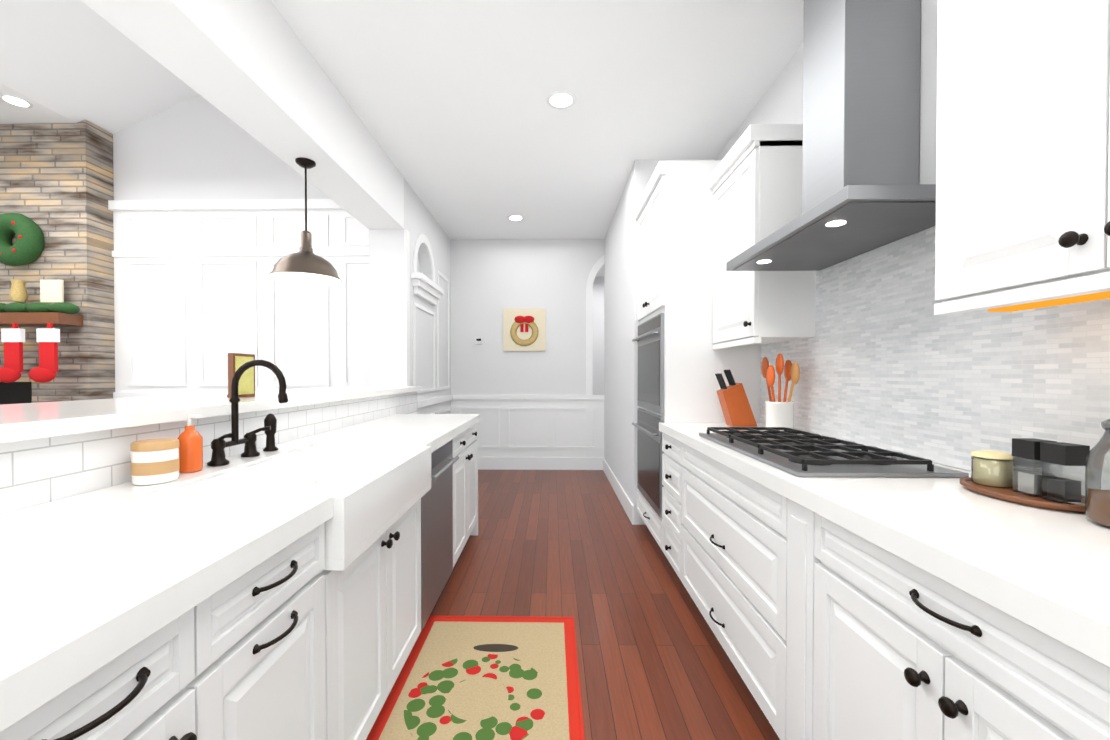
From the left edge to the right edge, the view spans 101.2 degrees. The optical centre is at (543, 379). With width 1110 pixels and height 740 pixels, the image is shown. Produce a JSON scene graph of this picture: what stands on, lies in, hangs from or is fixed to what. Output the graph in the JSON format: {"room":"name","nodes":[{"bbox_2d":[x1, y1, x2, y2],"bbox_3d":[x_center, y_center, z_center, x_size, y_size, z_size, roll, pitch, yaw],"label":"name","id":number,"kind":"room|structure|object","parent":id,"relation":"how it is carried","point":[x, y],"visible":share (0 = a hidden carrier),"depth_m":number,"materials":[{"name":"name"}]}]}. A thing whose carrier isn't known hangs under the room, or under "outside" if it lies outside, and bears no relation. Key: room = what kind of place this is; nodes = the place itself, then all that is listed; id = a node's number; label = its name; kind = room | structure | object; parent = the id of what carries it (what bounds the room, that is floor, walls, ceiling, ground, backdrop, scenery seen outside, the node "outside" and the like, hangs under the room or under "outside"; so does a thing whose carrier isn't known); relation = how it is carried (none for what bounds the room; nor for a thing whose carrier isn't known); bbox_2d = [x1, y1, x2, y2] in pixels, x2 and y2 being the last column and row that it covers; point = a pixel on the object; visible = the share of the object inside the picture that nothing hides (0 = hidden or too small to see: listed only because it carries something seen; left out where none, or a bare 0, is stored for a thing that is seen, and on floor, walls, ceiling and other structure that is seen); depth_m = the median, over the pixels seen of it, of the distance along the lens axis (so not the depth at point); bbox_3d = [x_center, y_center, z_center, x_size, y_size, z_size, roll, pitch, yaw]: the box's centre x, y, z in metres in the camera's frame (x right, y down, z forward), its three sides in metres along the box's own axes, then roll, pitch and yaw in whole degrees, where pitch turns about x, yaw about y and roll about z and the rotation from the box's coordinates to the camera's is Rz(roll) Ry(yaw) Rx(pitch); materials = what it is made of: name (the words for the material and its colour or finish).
{"room":"kitchen","nodes":[
{"label":"kitchen","id":0,"kind":"room"},
{"bbox_2d":[0,0,198,133],"bbox_3d":[-4.355,-2.488,1.538,5.540,0.928,6.320,0,1,1],"label":"ceiling","id":1,"kind":"structure","parent":0,"point":[69,61],"depth_m":3.88,"materials":[{"name":"paint"}]},
{"bbox_2d":[0,94,32,107],"bbox_3d":[-4.592,-2.421,3.964,0.200,0.006,0.200,0,1,1],"label":"recessed light","id":2,"kind":"object","parent":1,"relation":"in","point":[15,100],"visible":1,"depth_m":3.96,"materials":[{"name":"paint"}]},
{"bbox_2d":[0,386,420,514],"bbox_3d":[-1.523,0.649,1.198,0.775,1.115,5.669,0,1,1],"label":"wall","id":3,"kind":"structure","parent":0,"point":[53,451],"depth_m":1.33,"materials":[{"name":"tile"}]},
{"bbox_2d":[136,446,315,557],"bbox_3d":[-0.990,0.366,1.551,0.028,0.154,0.820,0,1,1],"label":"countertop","id":4,"kind":"structure","parent":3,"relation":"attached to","point":[288,473],"depth_m":1.52,"materials":[{"name":"white stone"}]},
{"bbox_2d":[227,353,254,397],"bbox_3d":[-1.400,-0.020,2.104,0.090,0.200,0.150,0,1,1],"label":"picture frame","id":5,"kind":"object","parent":3,"relation":"on","point":[246,386],"visible":0.76,"depth_m":2.09,"materials":[{"name":"brown wood"}]},
{"bbox_2d":[113,95,329,199],"bbox_3d":[-4.300,-1.000,4.655,5.540,4.335,0.120,0,1,1],"label":"wall","id":6,"kind":"structure","parent":0,"point":[199,147],"depth_m":4.57,"materials":[{"name":"paint"}]},
{"bbox_2d":[108,199,369,397],"bbox_3d":[-2.937,-0.307,4.548,3.030,2.950,0.060,0,1,1],"label":"wall paneling","id":7,"kind":"structure","parent":6,"relation":"attached to","point":[200,294],"depth_m":4.56,"materials":[{"name":"paint"}]},
{"bbox_2d":[152,494,331,557],"bbox_3d":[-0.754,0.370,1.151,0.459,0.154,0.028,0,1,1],"label":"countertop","id":8,"kind":"structure","parent":0,"relation":"attached to","point":[183,525],"depth_m":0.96,"materials":[{"name":"white stone"}]},
{"bbox_2d":[81,0,403,228],"bbox_3d":[-1.436,-2.118,1.165,0.310,1.650,5.669,0,1,1],"label":"header beam","id":9,"kind":"structure","parent":0,"point":[253,68],"depth_m":2.20,"materials":[{"name":"paint"}]},
{"bbox_2d":[269,157,341,285],"bbox_3d":[-1.433,-0.957,2.744,0.392,0.708,0.392,0,1,1],"label":"pendant light","id":10,"kind":"object","parent":9,"relation":"hanging from","point":[305,265],"visible":1,"depth_m":2.71,"materials":[{"name":"brown metal"}]},
{"bbox_2d":[316,446,419,481],"bbox_3d":[-0.740,0.361,1.943,0.459,0.154,0.028,0,1,1],"label":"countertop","id":11,"kind":"structure","parent":0,"relation":"attached to","point":[333,463],"depth_m":1.93,"materials":[{"name":"white stone"}]},
{"bbox_2d":[332,446,431,557],"bbox_3d":[-0.504,0.366,1.543,0.028,0.154,0.820,0,1,1],"label":"sink","id":12,"kind":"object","parent":0,"relation":"attached to","point":[358,511],"depth_m":1.34,"materials":[{"name":"white ceramic"}]},
{"bbox_2d":[369,178,452,413],"bbox_3d":[-1.319,-0.912,4.993,0.410,4.150,1.960,0,1,1],"label":"wall","id":13,"kind":"structure","parent":0,"point":[410,303],"depth_m":4.25,"materials":[{"name":"paint"}]},
{"bbox_2d":[450,239,604,456],"bbox_3d":[-0.128,-0.322,5.891,5.600,2.950,0.136,0,1,1],"label":"wall","id":14,"kind":"structure","parent":0,"point":[491,279],"depth_m":5.83,"materials":[{"name":"paint"}]},
{"bbox_2d":[475,338,482,343],"bbox_3d":[-0.834,-0.496,5.837,0.090,0.080,0.026,0,1,1],"label":"switch","id":15,"kind":"object","parent":14,"relation":"attached to","point":[478,340],"visible":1,"depth_m":5.83,"materials":[{"name":"white plastic"}]},
{"bbox_2d":[503,308,545,350],"bbox_3d":[-0.249,-0.636,5.805,0.540,0.540,0.065,0,1,1],"label":"framed picture","id":16,"kind":"object","parent":14,"relation":"attached to","point":[524,329],"visible":1,"depth_m":5.80,"materials":[{"name":"fabric"}]},
{"bbox_2d":[451,395,604,469],"bbox_3d":[-0.214,0.674,5.837,1.970,0.960,0.030,0,1,1],"label":"wainscoting","id":17,"kind":"structure","parent":14,"relation":"attached to","point":[531,432],"depth_m":5.84,"materials":[{"name":"paint"}]},
{"bbox_2d":[271,0,803,276],"bbox_3d":[-0.035,-1.826,3.215,3.040,0.120,10.210,0,1,1],"label":"ceiling","id":18,"kind":"structure","parent":0,"point":[474,134],"depth_m":2.75,"materials":[{"name":"paint"}]},
{"bbox_2d":[507,215,523,220],"bbox_3d":[-0.313,-1.784,5.026,0.190,0.005,0.190,0,1,1],"label":"recessed light","id":19,"kind":"object","parent":18,"relation":"in","point":[515,217],"visible":1,"depth_m":5.00,"materials":[{"name":"paint"}]},
{"bbox_2d":[546,90,575,108],"bbox_3d":[0.109,-1.759,2.868,0.190,0.005,0.190,0,1,1],"label":"recessed light","id":20,"kind":"object","parent":18,"relation":"in","point":[561,99],"visible":1,"depth_m":2.86,"materials":[{"name":"paint"}]},
{"bbox_2d":[593,277,603,394],"bbox_3d":[1.163,-0.348,8.177,3.340,2.950,0.120,0,1,1],"label":"wall","id":21,"kind":"structure","parent":0,"point":[598,335],"depth_m":8.11,"materials":[{"name":"paint"}]},
{"bbox_2d":[430,470,779,739],"bbox_3d":[-2.624,1.233,3.296,11.700,0.100,10.210,0,1,1],"label":"floor","id":22,"kind":"structure","parent":0,"point":[654,662],"depth_m":2.45,"materials":[{"name":"brown wood"}]},
{"bbox_2d":[0,119,114,404],"bbox_3d":[-5.365,-0.644,4.304,2.183,3.631,0.622,0,1,1],"label":"stone fireplace","id":23,"kind":"object","parent":22,"relation":"on","point":[57,330],"visible":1,"depth_m":4.32,"materials":[{"name":"brown stone"}]},
{"bbox_2d":[0,646,239,739],"bbox_3d":[-0.862,0.849,0.572,0.624,0.730,0.430,0,1,1],"label":"base cabinet","id":24,"kind":"object","parent":22,"relation":"on","point":[47,692],"depth_m":0.59,"materials":[{"name":"paint"}]},
{"bbox_2d":[0,554,347,739],"bbox_3d":[-0.855,0.845,0.937,0.624,0.730,0.530,0,1,1],"label":"base cabinet","id":25,"kind":"object","parent":22,"relation":"on","point":[291,590],"depth_m":0.82,"materials":[{"name":"paint"}]},
{"bbox_2d":[140,482,431,573],"bbox_3d":[-0.747,0.457,1.548,0.515,0.028,0.820,0,1,1],"label":"countertop","id":26,"kind":"structure","parent":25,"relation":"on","point":[338,565],"depth_m":1.13,"materials":[{"name":"white stone"}]},
{"bbox_2d":[130,438,179,484],"bbox_3d":[-1.089,0.228,1.279,0.104,0.112,0.106,0,1,1],"label":"candle jar","id":27,"kind":"object","parent":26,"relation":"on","point":[154,461],"visible":1,"depth_m":1.24,"materials":[{"name":"white ceramic"}]},
{"bbox_2d":[177,414,203,472],"bbox_3d":[-1.093,0.195,1.411,0.071,0.175,0.064,0,1,1],"label":"soap bottle","id":28,"kind":"object","parent":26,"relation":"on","point":[190,438],"visible":0.92,"depth_m":1.39,"materials":[{"name":"orange plastic"}]},
{"bbox_2d":[276,414,479,453],"bbox_3d":[-0.815,0.295,2.711,0.642,0.052,1.503,0,1,1],"label":"countertop","id":29,"kind":"structure","parent":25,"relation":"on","point":[434,430],"depth_m":2.36,"materials":[{"name":"white stone"}]},
{"bbox_2d":[207,360,287,465],"bbox_3d":[-0.999,0.105,1.646,0.215,0.350,0.337,0,1,1],"label":"bridge faucet","id":30,"kind":"object","parent":29,"relation":"on","point":[219,445],"visible":1,"depth_m":1.58,"materials":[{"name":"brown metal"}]},
{"bbox_2d":[104,494,427,739],"bbox_3d":[-0.845,0.838,1.526,0.624,0.730,0.886,0,1,1],"label":"base cabinet","id":31,"kind":"object","parent":22,"relation":"on","point":[388,587],"depth_m":1.51,"materials":[{"name":"paint"}]},
{"bbox_2d":[428,458,459,617],"bbox_3d":[-0.832,0.830,2.275,0.624,0.730,0.737,0,1,1],"label":"dishwasher","id":32,"kind":"object","parent":22,"relation":"on","point":[444,496],"depth_m":2.33,"materials":[{"name":"metal"}]},
{"bbox_2d":[432,438,477,553],"bbox_3d":[-0.819,0.821,3.018,0.624,0.730,0.872,0,1,1],"label":"base cabinet","id":33,"kind":"object","parent":22,"relation":"on","point":[466,449],"depth_m":2.99,"materials":[{"name":"paint"}]},
{"bbox_2d":[366,616,584,739],"bbox_3d":[-0.228,1.194,1.738,0.733,0.012,1.080,0,1,1],"label":"rug","id":34,"kind":"object","parent":22,"relation":"on","point":[487,677],"visible":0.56,"depth_m":1.78,"materials":[{"name":"beige fabric"}]},
{"bbox_2d":[660,431,678,576],"bbox_3d":[1.043,0.756,2.635,0.617,0.868,0.430,0,1,1],"label":"base cabinet","id":35,"kind":"object","parent":22,"relation":"on","point":[670,460],"depth_m":2.64,"materials":[{"name":"paint"}]},
{"bbox_2d":[632,160,760,549],"bbox_3d":[1.027,-0.092,3.263,0.673,2.550,0.837,0,1,1],"label":"tall cabinet","id":36,"kind":"object","parent":22,"relation":"on","point":[681,363],"visible":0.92,"depth_m":2.85,"materials":[{"name":"paint"}]},
{"bbox_2d":[679,443,778,730],"bbox_3d":[1.030,0.765,1.877,0.617,0.868,1.086,0,1,1],"label":"base cabinet","id":37,"kind":"object","parent":22,"relation":"on","point":[727,521],"depth_m":1.73,"materials":[{"name":"paint"}]},
{"bbox_2d":[775,495,822,739],"bbox_3d":[1.016,0.772,1.238,0.623,0.868,0.194,0,1,1],"label":"base cabinet","id":38,"kind":"object","parent":22,"relation":"on","point":[798,533],"depth_m":1.26,"materials":[{"name":"paint"}]},
{"bbox_2d":[823,519,1109,739],"bbox_3d":[1.010,0.778,0.770,0.617,0.868,0.855,0,1,1],"label":"base cabinet","id":39,"kind":"object","parent":22,"relation":"on","point":[891,608],"depth_m":0.83,"materials":[{"name":"paint"}]},
{"bbox_2d":[659,423,1109,670],"bbox_3d":[1.006,0.314,1.106,0.637,0.052,3.480,0,1,1],"label":"countertop","id":40,"kind":"structure","parent":39,"relation":"on","point":[1043,569],"depth_m":0.86,"materials":[{"name":"white stone"}]},
{"bbox_2d":[715,369,757,426],"bbox_3d":[1.118,0.104,2.662,0.215,0.328,0.100,0,1,1],"label":"knife block","id":41,"kind":"object","parent":40,"relation":"on","point":[735,404],"visible":1,"depth_m":2.61,"materials":[{"name":"orange wood"}]},
{"bbox_2d":[761,353,799,430],"bbox_3d":[1.210,0.068,2.339,0.143,0.408,0.179,0,1,12],"label":"utensil crock","id":42,"kind":"object","parent":40,"relation":"on","point":[779,413],"visible":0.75,"depth_m":2.30,"materials":[{"name":"white ceramic"}]},
{"bbox_2d":[699,427,968,476],"bbox_3d":[0.995,0.256,1.775,0.490,0.044,0.900,0,1,1],"label":"cooktop","id":43,"kind":"object","parent":40,"relation":"in","point":[798,453],"visible":1,"depth_m":1.49,"materials":[{"name":"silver metal"}]},
{"bbox_2d":[960,477,1084,511],"bbox_3d":[1.173,0.278,1.112,0.190,0.016,0.285,0,1,1],"label":"wood tray","id":44,"kind":"object","parent":40,"relation":"on","point":[1006,494],"visible":0.5,"depth_m":1.07,"materials":[{"name":"brown wood"}]},
{"bbox_2d":[971,450,1012,486],"bbox_3d":[1.175,0.230,1.192,0.086,0.085,0.086,0,1,1],"label":"jar","id":45,"kind":"object","parent":44,"relation":"on","point":[991,468],"visible":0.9,"depth_m":1.17,"materials":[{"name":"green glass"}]},
{"bbox_2d":[1012,438,1089,504],"bbox_3d":[1.172,0.209,1.059,0.052,0.130,0.117,0,1,1],"label":"grinders","id":46,"kind":"object","parent":44,"relation":"on","point":[1038,464],"visible":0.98,"depth_m":1.05,"materials":[{"name":"clear glass"}]},
{"bbox_2d":[1085,419,1109,527],"bbox_3d":[1.154,0.162,0.886,0.130,0.252,0.130,0,1,1],"label":"jar","id":47,"kind":"object","parent":40,"relation":"on","point":[1097,504],"visible":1,"depth_m":0.93,"materials":[{"name":"clear glass"}]},
{"bbox_2d":[603,0,964,524],"bbox_3d":[1.075,-0.277,1.962,0.776,2.950,7.710,0,1,1],"label":"wall","id":48,"kind":"structure","parent":0,"point":[780,101],"depth_m":3.78,"materials":[{"name":"paint"}]},
{"bbox_2d":[709,124,815,349],"bbox_3d":[1.181,-0.721,2.536,0.340,1.075,0.590,0,1,1],"label":"upper cabinet","id":49,"kind":"object","parent":48,"relation":"attached to","point":[755,181],"visible":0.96,"depth_m":2.25,"materials":[{"name":"paint"}]},
{"bbox_2d":[726,0,935,270],"bbox_3d":[1.108,-1.132,1.752,0.457,1.229,0.910,0,1,1],"label":"range hood","id":50,"kind":"object","parent":48,"relation":"attached to","point":[864,190],"visible":0.83,"depth_m":1.62,"materials":[{"name":"silver metal"}]},
{"bbox_2d":[760,226,1109,495],"bbox_3d":[1.322,-0.163,1.095,0.012,0.898,3.480,0,1,1],"label":"tile backsplash","id":51,"kind":"structure","parent":48,"relation":"attached to","point":[885,358],"depth_m":1.56,"materials":[{"name":"tile"}]},
{"bbox_2d":[934,0,1109,314],"bbox_3d":[1.150,-0.701,0.815,0.340,1.075,0.738,0,1,1],"label":"upper cabinet","id":52,"kind":"object","parent":48,"relation":"attached to","point":[1023,162],"visible":1,"depth_m":0.97,"materials":[{"name":"paint"}]}
]}

